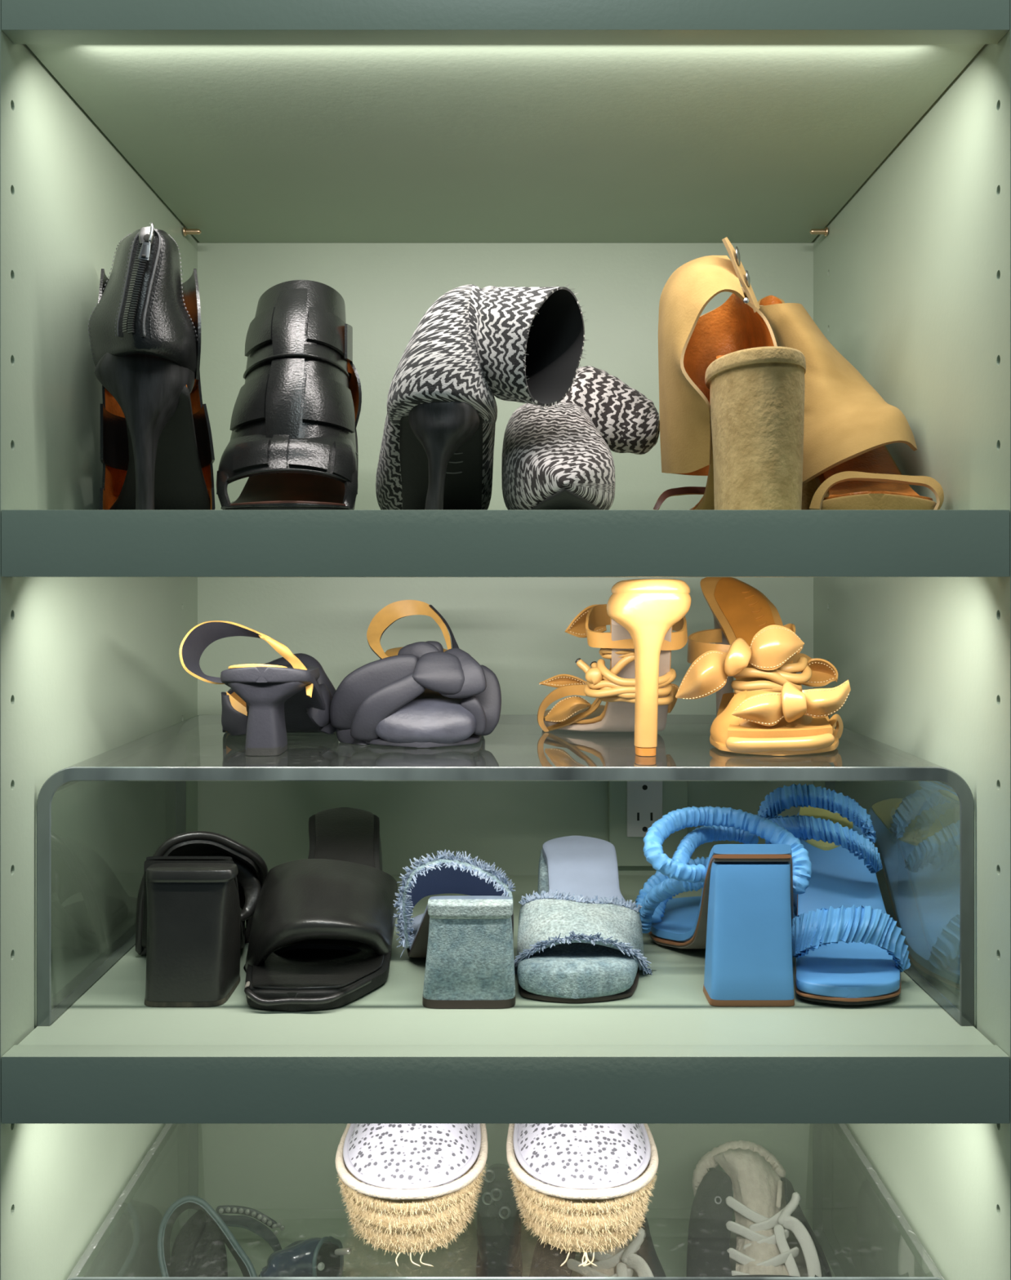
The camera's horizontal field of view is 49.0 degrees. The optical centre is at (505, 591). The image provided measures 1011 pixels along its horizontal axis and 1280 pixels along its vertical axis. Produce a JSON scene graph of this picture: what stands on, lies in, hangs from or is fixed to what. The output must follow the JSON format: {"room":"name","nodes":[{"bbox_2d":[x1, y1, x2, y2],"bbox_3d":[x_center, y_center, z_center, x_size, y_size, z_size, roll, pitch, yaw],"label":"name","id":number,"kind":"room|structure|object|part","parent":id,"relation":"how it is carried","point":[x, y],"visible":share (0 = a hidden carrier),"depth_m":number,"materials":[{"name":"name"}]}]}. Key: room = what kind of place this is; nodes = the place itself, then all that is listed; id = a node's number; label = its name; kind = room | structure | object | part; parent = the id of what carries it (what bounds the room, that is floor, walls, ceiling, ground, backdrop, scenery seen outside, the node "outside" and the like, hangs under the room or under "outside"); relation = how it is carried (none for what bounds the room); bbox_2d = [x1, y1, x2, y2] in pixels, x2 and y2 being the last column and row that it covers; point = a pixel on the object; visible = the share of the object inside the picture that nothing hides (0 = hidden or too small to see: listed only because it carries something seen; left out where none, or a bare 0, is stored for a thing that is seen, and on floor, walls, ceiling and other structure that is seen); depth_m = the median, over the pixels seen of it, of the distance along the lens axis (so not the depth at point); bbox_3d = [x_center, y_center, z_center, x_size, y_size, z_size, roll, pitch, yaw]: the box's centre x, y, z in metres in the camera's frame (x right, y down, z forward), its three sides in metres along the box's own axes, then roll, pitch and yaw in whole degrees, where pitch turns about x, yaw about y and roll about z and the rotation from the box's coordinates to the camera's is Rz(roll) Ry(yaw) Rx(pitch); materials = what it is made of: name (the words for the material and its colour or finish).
{"room":"walk-in closet","nodes":[
{"label":"walk-in closet","id":0,"kind":"room"},
{"bbox_2d":[0,0,197,1279],"bbox_3d":[-0.319,0.135,0.907,0.020,1.170,0.455,0,0,0],"label":"wall","id":1,"kind":"structure","parent":0,"point":[91,667],"depth_m":0.78,"materials":[{"name":"green paint"}]},
{"bbox_2d":[182,226,201,235],"bbox_3d":[-0.300,-0.344,1.063,0.018,0.009,0.009,0,0,0],"label":"pin","id":2,"kind":"object","parent":1,"relation":"attached to","point":[185,231],"visible":1,"depth_m":1.06,"materials":[{"name":"gold metal"}]},
{"bbox_2d":[197,240,813,1211],"bbox_3d":[0.000,0.135,1.125,0.618,1.170,0.020,0,0,0],"label":"wall","id":3,"kind":"structure","parent":0,"point":[514,628],"depth_m":1.11,"materials":[{"name":"green paint"}]},
{"bbox_2d":[1,510,1008,577],"bbox_3d":[0.000,-0.029,0.897,0.617,0.041,0.434,0,0,0],"label":"shelf","id":4,"kind":"object","parent":3,"relation":"attached to","point":[35,543],"visible":1,"depth_m":0.68,"materials":[{"name":"green paint"}]},
{"bbox_2d":[88,222,215,510],"bbox_3d":[-0.258,-0.151,0.817,0.090,0.202,0.202,0,0,-15],"label":"sandal","id":5,"kind":"object","parent":4,"relation":"on","point":[157,450],"visible":0.86,"depth_m":0.75,"materials":[{"name":"black leather"}]},
{"bbox_3d":[-0.262,-0.145,0.859,0.090,0.167,0.091,0,0,0],"label":"vamp panel","id":6,"kind":"part","parent":5,"relation":"part of","materials":[{"name":"black leather"}]},
{"bbox_2d":[216,280,361,510],"bbox_3d":[-0.158,-0.142,0.843,0.107,0.183,0.204,0,0,0],"label":"sandal","id":7,"kind":"object","parent":4,"relation":"on","point":[295,418],"visible":0.98,"depth_m":0.80,"materials":[{"name":"black leather"}]},
{"bbox_2d":[375,284,588,510],"bbox_3d":[-0.048,-0.136,0.852,0.138,0.171,0.258,0,0,-26],"label":"boot","id":8,"kind":"object","parent":4,"relation":"on","point":[473,345],"visible":0.85,"depth_m":0.76,"materials":[{"name":"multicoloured fabric"}]},
{"bbox_2d":[501,365,659,510],"bbox_3d":[0.041,-0.120,0.857,0.119,0.139,0.229,0,0,20],"label":"boot","id":9,"kind":"object","parent":4,"relation":"on","point":[559,458],"visible":0.78,"depth_m":0.81,"materials":[{"name":"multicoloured fabric"}]},
{"bbox_2d":[653,236,805,510],"bbox_3d":[0.168,-0.155,0.851,0.107,0.210,0.250,0,0,0],"label":"shoe","id":10,"kind":"object","parent":4,"relation":"on","point":[731,398],"visible":0.88,"depth_m":0.80,"materials":[{"name":"brown leather"}]},
{"bbox_2d":[757,295,943,510],"bbox_3d":[0.257,-0.154,0.856,0.099,0.207,0.229,0,0,0],"label":"shoe","id":11,"kind":"object","parent":4,"relation":"on","point":[847,464],"visible":0.73,"depth_m":0.83,"materials":[{"name":"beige leather"}]},
{"bbox_2d":[1,0,1008,242],"bbox_3d":[0.000,-0.364,0.897,0.617,0.041,0.434,0,0,0],"label":"shelf","id":12,"kind":"object","parent":3,"relation":"attached to","point":[252,121],"visible":1,"depth_m":0.80,"materials":[{"name":"green paint"}]},
{"bbox_2d":[1,875,1008,1123],"bbox_3d":[0.000,0.305,0.897,0.617,0.041,0.434,0,0,0],"label":"shelf","id":13,"kind":"object","parent":3,"relation":"attached to","point":[659,1053],"visible":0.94,"depth_m":0.68,"materials":[{"name":"green paint"}]},
{"bbox_2d":[135,831,268,1007],"bbox_3d":[-0.239,0.234,0.870,0.104,0.101,0.223,0,0,0],"label":"padded mule","id":14,"kind":"object","parent":13,"relation":"on","point":[197,891],"visible":1,"depth_m":0.76,"materials":[{"name":"black leather"}]},
{"bbox_2d":[243,807,397,1011],"bbox_3d":[-0.143,0.236,0.856,0.116,0.097,0.220,0,0,0],"label":"padded mule","id":15,"kind":"object","parent":13,"relation":"on","point":[322,928],"visible":0.99,"depth_m":0.81,"materials":[{"name":"black leather"}]},
{"bbox_2d":[392,848,515,1008],"bbox_3d":[-0.039,0.240,0.859,0.094,0.088,0.203,0,0,0],"label":"sandal","id":16,"kind":"object","parent":13,"relation":"on","point":[465,942],"visible":1,"depth_m":0.76,"materials":[{"name":"blue fabric"}]},
{"bbox_2d":[36,715,973,1025],"bbox_3d":[0.000,0.200,0.882,0.615,0.170,0.309,0,0,0],"label":"acrylic riser","id":17,"kind":"object","parent":13,"relation":"on","point":[196,748],"visible":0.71,"depth_m":0.74,"materials":[{"name":"clear plastic"}]},
{"bbox_2d":[179,620,336,755],"bbox_3d":[-0.179,0.068,0.874,0.105,0.093,0.213,0,0,0],"label":"sandal","id":18,"kind":"object","parent":17,"relation":"on","point":[290,693],"visible":0.86,"depth_m":0.80,"materials":[{"name":"leather"}]},
{"bbox_2d":[329,600,501,748],"bbox_3d":[-0.068,0.061,0.906,0.130,0.107,0.192,0,0,0],"label":"sandal","id":19,"kind":"object","parent":17,"relation":"on","point":[420,694],"visible":1,"depth_m":0.82,"materials":[{"name":"leather"}]},
{"bbox_2d":[537,578,690,755],"bbox_3d":[0.084,0.053,0.877,0.116,0.123,0.217,0,0,0],"label":"sandal","id":20,"kind":"object","parent":17,"relation":"on","point":[637,692],"visible":1,"depth_m":0.83,"materials":[{"name":"yellow leather"}]},
{"bbox_2d":[675,577,850,755],"bbox_3d":[0.191,0.051,0.869,0.127,0.128,0.197,0,0,0],"label":"sandal","id":21,"kind":"object","parent":17,"relation":"on","point":[768,712],"visible":1,"depth_m":0.82,"materials":[{"name":"yellow leather"}]},
{"bbox_2d":[514,835,655,1003],"bbox_3d":[0.055,0.248,0.864,0.112,0.073,0.195,0,0,-4],"label":"sandal","id":22,"kind":"object","parent":13,"relation":"on","point":[580,940],"visible":0.98,"depth_m":0.82,"materials":[{"name":"blue fabric"}]},
{"bbox_2d":[516,942,638,998],"bbox_3d":[0.055,0.271,0.800,0.093,0.024,0.069,0,0,0],"label":"shoe sole","id":23,"kind":"object","parent":22,"relation":"on","point":[544,970],"depth_m":0.77,"materials":[{"name":"fabric"}]},
{"bbox_2d":[635,805,811,1006],"bbox_3d":[0.169,0.224,0.871,0.140,0.120,0.218,0,0,0],"label":"sandal","id":24,"kind":"object","parent":13,"relation":"on","point":[744,913],"visible":0.99,"depth_m":0.77,"materials":[{"name":"blue"}]},
{"bbox_2d":[756,783,910,1004],"bbox_3d":[0.249,0.219,0.850,0.094,0.131,0.187,0,0,0],"label":"sandal","id":25,"kind":"object","parent":13,"relation":"on","point":[846,949],"visible":0.91,"depth_m":0.83,"materials":[{"name":"blue fabric"}]},
{"bbox_2d":[213,1208,835,1276],"bbox_3d":[0.000,0.640,0.897,0.617,0.041,0.434,0,0,0],"label":"shelf","id":26,"kind":"object","parent":3,"relation":"attached to","point":[668,1228],"visible":0.2,"depth_m":1.05,"materials":[{"name":"clear glass"}]},
{"bbox_2d":[156,1195,284,1276],"bbox_3d":[-0.248,0.566,0.927,0.100,0.107,0.174,0,0,0],"label":"sandal","id":27,"kind":"object","parent":26,"relation":"on","point":[198,1250],"visible":0.94,"depth_m":0.94,"materials":[{"name":"black"}]},
{"bbox_2d":[258,1235,351,1276],"bbox_3d":[-0.162,0.575,0.915,0.075,0.089,0.130,0,0,0],"label":"shoe","id":28,"kind":"object","parent":26,"relation":"on","point":[313,1256],"visible":0.92,"depth_m":0.91,"materials":[{"name":"black"}]},
{"bbox_2d":[475,1163,522,1276],"bbox_3d":[-0.006,0.567,1.030,0.042,0.104,0.110,0,0,0],"label":"shoe","id":29,"kind":"object","parent":26,"relation":"on","point":[498,1219],"visible":0.89,"depth_m":0.98,"materials":[{"name":"black leather"}]},
{"bbox_2d":[66,1123,944,1279],"bbox_3d":[0.000,0.547,0.922,0.615,0.146,0.311,0,0,0],"label":"acrylic riser","id":30,"kind":"object","parent":26,"relation":"on","point":[829,1255],"visible":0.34,"depth_m":0.77,"materials":[{"name":"clear plastic"}]},
{"bbox_2d":[334,1123,487,1266],"bbox_3d":[-0.071,0.427,0.889,0.116,0.093,0.223,0,0,0],"label":"espadrille","id":31,"kind":"object","parent":30,"relation":"on","point":[410,1188],"visible":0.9,"depth_m":0.80,"materials":[{"name":"wicker"}]},
{"bbox_2d":[506,1123,657,1266],"bbox_3d":[0.057,0.429,0.889,0.121,0.089,0.225,0,0,0],"label":"espadrille","id":32,"kind":"object","parent":30,"relation":"on","point":[583,1188],"visible":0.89,"depth_m":0.80,"materials":[{"name":"wicker"}]},
{"bbox_2d":[528,1215,665,1276],"bbox_3d":[0.074,0.565,0.879,0.128,0.108,0.248,0,0,12],"label":"sneaker","id":33,"kind":"object","parent":26,"relation":"on","point":[545,1262],"visible":0.43,"depth_m":0.92,"materials":[{"name":"beige fabric"}]},
{"bbox_2d":[685,1139,831,1276],"bbox_3d":[0.216,0.565,0.934,0.128,0.108,0.248,0,0,12],"label":"sneaker","id":34,"kind":"object","parent":26,"relation":"on","point":[770,1235],"visible":0.96,"depth_m":0.98,"materials":[{"name":"beige fabric"}]},
{"bbox_2d":[608,781,687,866],"bbox_3d":[0.142,0.215,1.108,0.078,0.118,0.014,0,0,0],"label":"wall outlet","id":35,"kind":"object","parent":3,"relation":"attached to","point":[633,806],"visible":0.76,"depth_m":1.10,"materials":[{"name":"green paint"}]},
{"bbox_2d":[626,781,662,836],"bbox_3d":[0.138,0.207,1.103,0.035,0.074,0.004,0,0,0],"label":"socket","id":36,"kind":"object","parent":35,"relation":"attached to","point":[643,798],"depth_m":1.10,"materials":[{"name":"grey plastic"}]},
{"bbox_2d":[813,0,1010,1279],"bbox_3d":[0.319,0.135,0.907,0.020,1.170,0.455,0,0,0],"label":"wall","id":37,"kind":"structure","parent":0,"point":[912,273],"depth_m":0.79,"materials":[{"name":"green paint"}]},
{"bbox_2d":[808,226,827,235],"bbox_3d":[0.300,-0.344,1.063,0.018,0.009,0.009,0,0,0],"label":"pin","id":38,"kind":"object","parent":37,"relation":"attached to","point":[813,231],"visible":1,"depth_m":1.06,"materials":[{"name":"gold metal"}]}
]}

